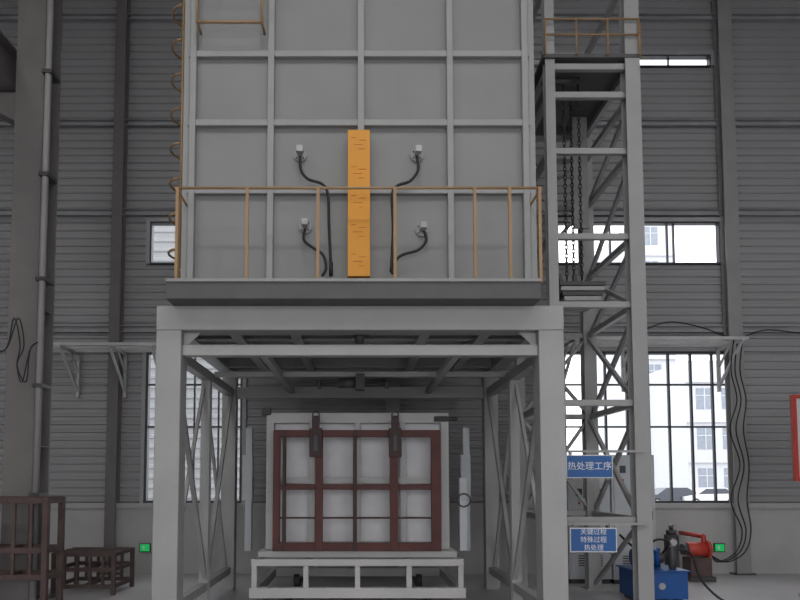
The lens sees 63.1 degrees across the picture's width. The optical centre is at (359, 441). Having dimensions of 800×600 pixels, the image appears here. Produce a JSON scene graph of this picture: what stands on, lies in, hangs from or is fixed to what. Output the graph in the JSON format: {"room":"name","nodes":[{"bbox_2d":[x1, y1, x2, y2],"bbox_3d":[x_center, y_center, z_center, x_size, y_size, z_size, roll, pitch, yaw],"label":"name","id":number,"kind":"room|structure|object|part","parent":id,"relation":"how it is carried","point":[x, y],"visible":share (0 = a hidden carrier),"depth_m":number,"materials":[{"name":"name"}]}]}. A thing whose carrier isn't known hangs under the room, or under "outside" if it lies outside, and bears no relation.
{"room":"industrial hall","nodes":[
{"label":"industrial hall","id":0,"kind":"room"},
{"bbox_2d":[0,30,16,91],"bbox_3d":[-5.237,-6.000,2.170,0.302,0.681,15.604,0,-4,0],"label":"girder","id":1,"kind":"object","parent":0,"point":[8,53],"depth_m":9.57,"materials":[{"name":"black metal"}]},
{"bbox_2d":[100,0,130,574],"bbox_3d":[-4.612,-3.852,12.378,0.403,12.604,0.242,0,-4,0],"label":"wall column","id":2,"kind":"structure","parent":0,"point":[122,49],"depth_m":12.30,"materials":[{"name":"metal"}]},
{"bbox_2d":[386,378,399,566],"bbox_3d":[0.615,-3.852,12.378,0.401,12.602,0.241,0,-4,0],"label":"wall column","id":3,"kind":"structure","parent":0,"point":[392,405],"depth_m":12.11,"materials":[{"name":"metal"}]},
{"bbox_2d":[0,0,799,573],"bbox_3d":[0.750,-3.839,12.573,22.501,12.600,0.371,0,-4,0],"label":"wall","id":4,"kind":"structure","parent":0,"point":[680,163],"depth_m":12.53,"materials":[{"name":"metal"}]},
{"bbox_2d":[53,342,155,397],"bbox_3d":[-4.877,-1.341,11.882,2.591,0.953,0.858,0,-4,0],"label":"bracket","id":5,"kind":"object","parent":4,"relation":"attached to","point":[76,348],"visible":0.46,"depth_m":11.81,"materials":[{"name":"grey metal"}]},
{"bbox_2d":[139,543,150,551],"bbox_3d":[-3.987,1.960,12.058,0.203,0.162,0.053,0,-4,0],"label":"exit sign","id":6,"kind":"object","parent":4,"relation":"attached to","point":[143,547],"visible":1,"depth_m":12.04,"materials":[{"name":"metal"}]},
{"bbox_2d":[145,218,174,264],"bbox_3d":[-3.081,-3.861,12.544,2.054,0.901,0.152,0,-4,0],"label":"window","id":7,"kind":"structure","parent":4,"relation":"in","point":[150,222],"depth_m":12.49,"materials":[{"name":"paint"}]},
{"bbox_2d":[139,352,246,502],"bbox_3d":[-3.141,-0.321,12.328,1.984,2.949,0.153,0,-4,0],"label":"window","id":8,"kind":"structure","parent":4,"relation":"in","point":[146,356],"depth_m":12.28,"materials":[{"name":"glass"},{"name":"dark painted metal frame"}]},
{"bbox_2d":[0,13,799,21],"bbox_3d":[0.750,-8.335,12.763,22.504,0.122,0.084,0,-4,0],"label":"trim","id":9,"kind":"structure","parent":4,"relation":"attached to","point":[4,17],"depth_m":12.76,"materials":[{"name":"paint"}]},
{"bbox_2d":[0,119,799,126],"bbox_3d":[0.750,-6.198,12.632,22.504,0.123,0.084,0,-4,0],"label":"trim","id":10,"kind":"structure","parent":4,"relation":"attached to","point":[63,122],"depth_m":12.63,"materials":[{"name":"paint"}]},
{"bbox_2d":[0,325,799,332],"bbox_3d":[0.750,-2.151,12.384,22.503,0.122,0.083,0,-4,0],"label":"trim","id":11,"kind":"structure","parent":4,"relation":"attached to","point":[3,328],"depth_m":12.40,"materials":[{"name":"paint"}]},
{"bbox_2d":[0,209,799,215],"bbox_3d":[0.750,-4.421,12.523,22.501,0.120,0.081,0,-4,0],"label":"trim","id":12,"kind":"structure","parent":4,"relation":"attached to","point":[3,212],"depth_m":12.54,"materials":[{"name":"paint"}]},
{"bbox_2d":[541,50,714,67],"bbox_3d":[5.250,-7.497,12.766,3.368,0.298,0.153,0,-4,0],"label":"window","id":13,"kind":"structure","parent":4,"relation":"in","point":[708,55],"depth_m":12.71,"materials":[{"name":"paint"}]},
{"bbox_2d":[558,217,725,264],"bbox_3d":[5.362,-3.861,12.544,3.292,0.901,0.153,0,-4,0],"label":"window","id":14,"kind":"structure","parent":4,"relation":"in","point":[598,221],"depth_m":12.50,"materials":[{"name":"paint"}]},
{"bbox_2d":[564,347,728,502],"bbox_3d":[5.485,-0.321,12.328,3.406,2.948,0.153,0,-4,0],"label":"window","id":15,"kind":"structure","parent":4,"relation":"in","point":[667,351],"depth_m":12.34,"materials":[{"name":"paint"}]},
{"bbox_2d":[564,336,748,391],"bbox_3d":[5.270,-1.448,11.888,3.233,0.953,0.858,0,-4,0],"label":"bracket","id":16,"kind":"object","parent":4,"relation":"attached to","point":[720,342],"visible":0.56,"depth_m":11.83,"materials":[{"name":"grey metal"}]},
{"bbox_2d":[647,321,799,562],"bbox_3d":[6.772,-0.025,11.623,3.436,4.324,0.024,0,-4,0],"label":"hanging cable","id":17,"kind":"object","parent":16,"relation":"hanging from","point":[713,557],"visible":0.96,"depth_m":11.61,"materials":[{"name":"black rubber"}]},
{"bbox_2d":[713,543,724,551],"bbox_3d":[6.664,1.960,12.058,0.196,0.162,0.053,0,-4,0],"label":"exit sign","id":18,"kind":"object","parent":4,"relation":"attached to","point":[717,547],"visible":1,"depth_m":12.04,"materials":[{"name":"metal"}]},
{"bbox_2d":[48,574,799,599],"bbox_3d":[0.750,1.879,1.638,22.501,0.151,21.501,0,-4,0],"label":"floor","id":19,"kind":"structure","parent":0,"point":[727,586],"depth_m":10.57,"materials":[{"name":"concrete"}]},
{"bbox_2d":[0,0,62,599],"bbox_3d":[-5.006,-3.967,9.670,1.020,12.501,0.781,0,-4,0],"label":"wall column","id":20,"kind":"structure","parent":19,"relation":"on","point":[23,108],"depth_m":9.39,"materials":[{"name":"grey metal"}]},
{"bbox_2d":[0,318,37,382],"bbox_3d":[-4.831,-1.268,8.944,0.806,0.908,0.020,0,-4,0],"label":"hanging cable","id":21,"kind":"object","parent":20,"relation":"hanging from","point":[16,324],"visible":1,"depth_m":8.94,"materials":[{"name":"black rubber"}]},
{"bbox_2d":[0,496,65,599],"bbox_3d":[-4.546,1.472,8.526,1.112,1.506,0.504,0,-4,0],"label":"rack","id":22,"kind":"object","parent":19,"relation":"on","point":[43,575],"visible":1,"depth_m":8.32,"materials":[{"name":"brown metal"}]},
{"bbox_2d":[28,0,59,599],"bbox_3d":[-4.446,-3.941,9.273,0.144,12.400,0.274,0,-4,0],"label":"drain pipe","id":23,"kind":"object","parent":19,"relation":"on","point":[51,78],"visible":0.94,"depth_m":9.07,"materials":[{"name":"metal"}]},
{"bbox_2d":[50,547,134,595],"bbox_3d":[-4.157,2.004,10.172,0.963,0.645,0.854,0,-4,0],"label":"rack","id":24,"kind":"object","parent":19,"relation":"on","point":[91,566],"visible":0.93,"depth_m":9.80,"materials":[{"name":"brown metal"}]},
{"bbox_2d":[291,576,423,599],"bbox_3d":[-0.034,2.153,7.583,2.016,0.029,8.401,0,-4,0],"label":"rails","id":25,"kind":"object","parent":19,"relation":"on","point":[301,577],"depth_m":11.10,"materials":[{"name":"metal"}]},
{"bbox_2d":[242,408,470,599],"bbox_3d":[-0.053,0.915,9.803,3.452,2.714,2.123,0,-4,0],"label":"trolley","id":26,"kind":"object","parent":25,"relation":"on","point":[357,490],"visible":1,"depth_m":9.15,"materials":[{"name":"metal"}]},
{"bbox_2d":[272,411,440,550],"bbox_3d":[-0.041,0.535,8.989,2.302,1.915,0.293,0,-3,0],"label":"basket","id":27,"kind":"object","parent":26,"relation":"on","point":[315,483],"depth_m":8.91,"materials":[{"name":"metal"}]},
{"bbox_3d":[-0.006,0.555,9.880,2.753,1.985,1.612,0,-3,0],"label":"white fixture frame","id":28,"kind":"part","parent":26,"relation":"part of","materials":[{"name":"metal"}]},
{"bbox_2d":[151,306,568,599],"bbox_3d":[0.001,0.427,8.755,4.602,3.621,3.694,0,-4,0],"label":"support frame","id":29,"kind":"object","parent":19,"relation":"on","point":[350,344],"visible":1,"depth_m":7.17,"materials":[{"name":"paint"}]},
{"bbox_2d":[165,0,542,305],"bbox_3d":[-0.132,-3.699,8.892,4.279,4.632,3.903,0,-4,0],"label":"furnace","id":30,"kind":"object","parent":29,"relation":"on","point":[333,152],"visible":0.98,"depth_m":7.41,"materials":[{"name":"metal"}]},
{"bbox_3d":[-0.011,-5.244,8.972,3.824,1.326,3.360,0,-3,0],"label":"roof guard rail","id":31,"kind":"part","parent":30,"relation":"part of","materials":[{"name":"metal"}]},
{"bbox_3d":[-0.016,-2.107,8.626,3.934,1.045,3.437,0,-3,0],"label":"platform guard rail","id":32,"kind":"part","parent":30,"relation":"part of","materials":[{"name":"metal"}]},
{"bbox_2d":[515,0,654,599],"bbox_3d":[3.150,-2.070,9.668,1.401,8.716,2.134,0,-4,0],"label":"lift tower","id":33,"kind":"object","parent":19,"relation":"on","point":[573,91],"visible":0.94,"depth_m":8.90,"materials":[{"name":"metal"}]},
{"bbox_2d":[566,450,644,479],"bbox_3d":[3.159,0.297,8.447,1.099,0.385,0.072,0,-4,0],"label":"sign","id":34,"kind":"object","parent":33,"relation":"attached to","point":[577,466],"visible":0.99,"depth_m":8.41,"materials":[{"name":"metal"}]},
{"bbox_2d":[567,522,646,553],"bbox_3d":[3.176,1.239,8.390,1.068,0.394,0.074,0,-4,0],"label":"sign","id":35,"kind":"object","parent":33,"relation":"attached to","point":[581,539],"visible":1,"depth_m":8.36,"materials":[{"name":"metal"}]},
{"bbox_2d":[567,478,611,583],"bbox_3d":[3.844,1.499,11.107,0.707,1.765,0.547,0,-4,0],"label":"tall cabinet","id":36,"kind":"object","parent":19,"relation":"on","point":[576,563],"visible":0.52,"depth_m":10.86,"materials":[{"name":"metal"}]},
{"bbox_2d":[610,455,655,583],"bbox_3d":[4.570,1.304,11.068,0.721,2.150,0.548,0,-4,0],"label":"tall cabinet","id":37,"kind":"object","parent":19,"relation":"on","point":[618,503],"visible":0.26,"depth_m":10.84,"materials":[{"name":"metal"}]},
{"bbox_2d":[616,534,723,599],"bbox_3d":[4.696,1.816,9.414,1.845,0.957,0.746,0,-4,0],"label":"hydraulic pump unit","id":38,"kind":"object","parent":19,"relation":"on","point":[670,581],"visible":0.55,"depth_m":9.19,"materials":[{"name":"blue paint"}]},
{"bbox_2d":[664,524,679,567],"bbox_3d":[5.042,1.835,10.508,0.218,1.020,0.218,0,-4,0],"label":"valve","id":39,"kind":"object","parent":38,"relation":"on","point":[670,534],"visible":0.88,"depth_m":10.45,"materials":[{"name":"metal"}]},
{"bbox_2d":[679,531,716,581],"bbox_3d":[5.800,2.008,11.520,0.501,0.801,0.958,0,-4,0],"label":"pump","id":40,"kind":"object","parent":19,"relation":"on","point":[702,551],"visible":0.95,"depth_m":11.10,"materials":[{"name":"metal"}]},
{"bbox_2d":[789,395,799,596],"bbox_3d":[6.992,0.794,9.494,1.303,2.976,0.451,0,-4,0],"label":"board","id":41,"kind":"object","parent":19,"relation":"on","point":[794,399],"visible":1,"depth_m":9.52,"materials":[{"name":"metal"}]},
{"bbox_2d":[712,0,756,574],"bbox_3d":[7.052,-3.852,12.378,0.403,12.603,0.242,0,-4,0],"label":"wall column","id":42,"kind":"structure","parent":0,"point":[732,315],"depth_m":12.31,"materials":[{"name":"metal"}]},
{"label":"outside","id":43,"kind":"structure","parent":0,"visible":0},
{"bbox_3d":[0.000,4.108,34.814,180.002,0.152,150.001,0,-4,0],"label":"ground","id":44,"kind":"structure","parent":43,"visible":0},
{"bbox_2d":[148,226,240,499],"bbox_3d":[-17.250,-5.177,33.299,25.502,18.202,14.161,0,-4,0],"label":"neighbouring workshop","id":45,"kind":"structure","parent":44,"relation":"on","point":[164,236],"depth_m":26.00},
{"bbox_2d":[597,226,677,454],"bbox_3d":[30.416,-8.227,73.514,4.121,29.201,14.252,0,-4,0],"label":"office building","id":46,"kind":"structure","parent":44,"relation":"on","point":[655,244],"depth_m":70.74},
{"bbox_2d":[655,487,691,499],"bbox_3d":[24.242,4.293,50.971,4.449,1.445,1.765,0,-4,0],"label":"parked car","id":47,"kind":"object","parent":44,"relation":"on","point":[678,492],"visible":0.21,"depth_m":50.15,"materials":[{"name":"metal"}]},
{"bbox_2d":[649,361,727,489],"bbox_3d":[33.029,-0.531,65.028,7.742,12.801,14.252,0,-4,0],"label":"office building","id":48,"kind":"structure","parent":44,"relation":"on","point":[679,395],"depth_m":58.49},
{"bbox_2d":[682,487,728,499],"bbox_3d":[27.083,4.274,50.671,4.449,1.445,1.765,0,-4,0],"label":"parked car","id":49,"kind":"object","parent":44,"relation":"on","point":[701,493],"visible":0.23,"depth_m":49.84,"materials":[{"name":"metal"}]}
]}

